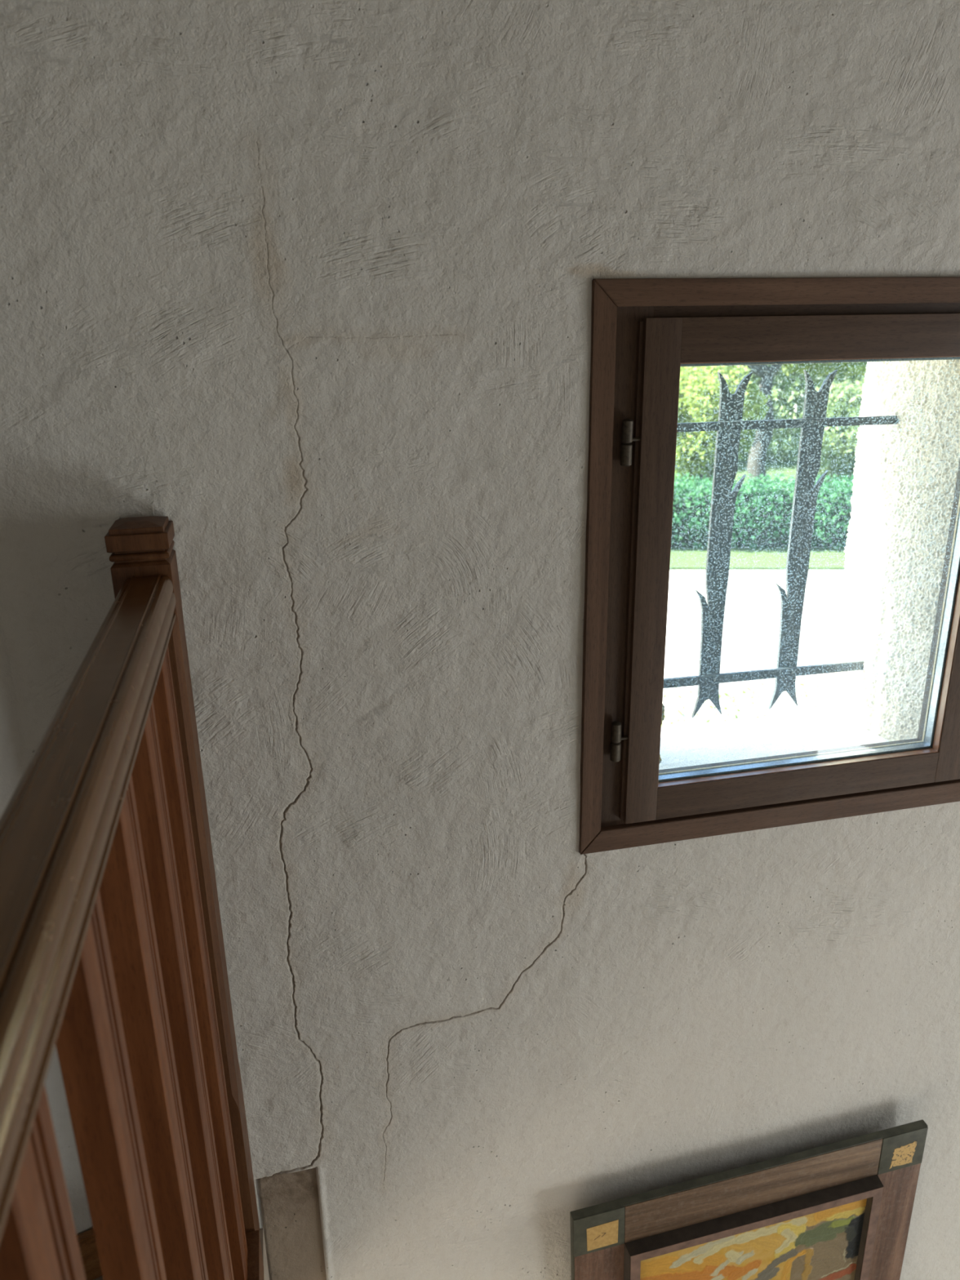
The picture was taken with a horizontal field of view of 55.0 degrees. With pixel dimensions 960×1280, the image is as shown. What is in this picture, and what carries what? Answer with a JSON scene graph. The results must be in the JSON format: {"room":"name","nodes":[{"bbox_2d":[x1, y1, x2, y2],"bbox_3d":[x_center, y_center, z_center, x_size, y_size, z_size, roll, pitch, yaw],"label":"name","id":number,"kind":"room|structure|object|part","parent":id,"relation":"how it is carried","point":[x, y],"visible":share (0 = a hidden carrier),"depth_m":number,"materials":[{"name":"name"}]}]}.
{"room":"stairwell","nodes":[
{"label":"stairwell","id":0,"kind":"room"},
{"bbox_2d":[0,612,93,1235],"bbox_3d":[-1.522,-0.085,0.487,2.200,2.630,0.004,-11,21,-28],"label":"wall","id":1,"kind":"structure","parent":0,"point":[14,759],"depth_m":1.15,"materials":[{"name":"paint"}]},
{"bbox_2d":[76,1228,102,1279],"bbox_3d":[-1.499,1.103,0.883,2.201,0.084,0.014,-11,21,-28],"label":"baseboard","id":2,"kind":"structure","parent":1,"relation":"attached to","point":[86,1241],"depth_m":1.37,"materials":[{"name":"brown wood"}]},
{"bbox_2d":[93,1227,269,1279],"bbox_3d":[-1.068,1.697,-0.403,2.314,0.220,3.598,-5,19,-12],"label":"floor","id":3,"kind":"structure","parent":0,"point":[266,1277],"depth_m":1.44,"materials":[{"name":"wood"}]},
{"bbox_2d":[0,515,263,1279],"bbox_3d":[-0.212,0.637,0.546,0.072,1.145,1.572,-5,19,-12],"label":"stair railing","id":4,"kind":"object","parent":3,"relation":"on","point":[113,954],"visible":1,"depth_m":0.70,"materials":[{"name":"brown wood"}]},
{"bbox_3d":[-0.216,0.174,0.388,0.056,0.052,1.430,-5,19,-12],"label":"handrail","id":5,"kind":"part","parent":4,"relation":"part of","materials":[{"name":"brown wood"}]},
{"bbox_3d":[-0.382,0.403,1.238,0.067,1.145,0.072,-5,19,-12],"label":"newel post","id":6,"kind":"part","parent":4,"relation":"part of","materials":[{"name":"brown wood"}]},
{"bbox_3d":[-0.197,1.141,0.719,0.058,0.078,1.430,-5,19,-12],"label":"rail","id":7,"kind":"part","parent":4,"relation":"part of","materials":[{"name":"brown wood"}]},
{"bbox_2d":[0,0,959,1279],"bbox_3d":[0.015,0.136,1.456,6.201,4.500,0.357,-5,19,-12],"label":"wall","id":8,"kind":"structure","parent":0,"point":[304,287],"depth_m":1.17,"materials":[{"name":"paint"}]},
{"bbox_2d":[257,1167,326,1279],"bbox_3d":[-0.301,1.160,1.567,0.092,0.699,0.019,-5,19,-12],"label":"trim","id":9,"kind":"structure","parent":8,"relation":"attached to","point":[290,1207],"depth_m":1.48,"materials":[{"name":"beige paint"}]},
{"bbox_2d":[569,1120,928,1279],"bbox_3d":[0.500,1.205,1.721,0.706,0.633,0.063,-5,19,-12],"label":"framed painting","id":10,"kind":"object","parent":8,"relation":"attached to","point":[842,1210],"visible":1,"depth_m":1.65,"materials":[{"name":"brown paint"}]},
{"bbox_3d":[0.502,1.209,1.713,0.492,0.416,0.023,-8,23,-11],"label":"moulding","id":11,"kind":"part","parent":10,"relation":"part of","materials":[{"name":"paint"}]},
{"bbox_2d":[578,276,959,854],"bbox_3d":[0.481,-0.098,1.341,0.708,0.797,0.077,-5,19,-12],"label":"window","id":12,"kind":"structure","parent":8,"relation":"in","point":[643,331],"depth_m":1.24,"materials":[{"name":"brown wood"}]},
{"bbox_3d":[0.489,0.217,1.433,0.475,0.053,0.042,-5,19,-12],"label":"sash rail","id":13,"kind":"part","parent":12,"relation":"part of","materials":[{"name":"brown wood"}]},
{"bbox_3d":[0.479,-0.402,1.222,0.475,0.054,0.042,-5,19,-12],"label":"sash rail","id":14,"kind":"part","parent":12,"relation":"part of","materials":[{"name":"brown wood"}]},
{"bbox_2d":[663,369,898,718],"bbox_3d":[0.440,-0.144,1.546,0.540,0.590,0.018,-5,19,-12],"label":"window grille","id":15,"kind":"object","parent":8,"relation":"in","point":[729,426],"visible":0.88,"depth_m":1.55,"materials":[{"name":"grey metal"}]},
{"label":"outside","id":16,"kind":"structure","parent":0,"visible":0},
{"bbox_2d":[661,377,858,728],"bbox_3d":[-0.041,-5.246,24.171,60.000,0.001,45.000,-5,19,-12],"label":"ground","id":17,"kind":"structure","parent":16,"point":[752,614],"depth_m":8.75,"materials":[{"name":"white"}]},
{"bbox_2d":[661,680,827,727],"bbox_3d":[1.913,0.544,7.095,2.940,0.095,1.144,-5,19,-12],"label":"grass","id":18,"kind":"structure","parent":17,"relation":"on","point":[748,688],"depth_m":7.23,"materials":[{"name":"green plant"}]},
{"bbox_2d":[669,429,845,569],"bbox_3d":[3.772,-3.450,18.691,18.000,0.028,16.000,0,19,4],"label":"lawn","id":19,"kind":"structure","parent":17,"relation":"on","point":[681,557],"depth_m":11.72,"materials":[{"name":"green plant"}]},
{"bbox_2d":[674,364,770,488],"bbox_3d":[3.244,-3.006,13.752,1.743,2.361,1.823,-5,19,-12],"label":"tree","id":20,"kind":"object","parent":19,"relation":"on","point":[699,387],"visible":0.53,"depth_m":13.26,"materials":[{"name":"green plant"}]},
{"bbox_2d":[671,471,854,549],"bbox_3d":[3.560,-1.747,12.144,9.400,1.054,1.039,0,19,4],"label":"hedge","id":21,"kind":"object","parent":19,"relation":"on","point":[762,513],"visible":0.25,"depth_m":11.92,"materials":[{"name":"green plant"}]},
{"bbox_2d":[679,362,864,462],"bbox_3d":[5.302,-6.166,19.454,9.890,4.652,3.404,-3,19,-6],"label":"tree","id":22,"kind":"object","parent":19,"relation":"on","point":[783,407],"visible":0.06,"depth_m":19.22,"materials":[{"name":"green plant"}]},
{"bbox_2d":[681,361,867,485],"bbox_3d":[4.766,-4.665,15.245,4.124,4.490,2.714,-5,19,-12],"label":"tree","id":23,"kind":"object","parent":19,"relation":"on","point":[757,458],"visible":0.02,"depth_m":15.27,"materials":[{"name":"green plant"}]},
{"bbox_2d":[816,375,865,486],"bbox_3d":[6.238,-3.053,13.875,2.697,2.281,1.680,-7,20,-18],"label":"tree","id":24,"kind":"object","parent":19,"relation":"on","point":[839,460],"visible":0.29,"depth_m":13.54,"materials":[{"name":"green plant"}]}
]}

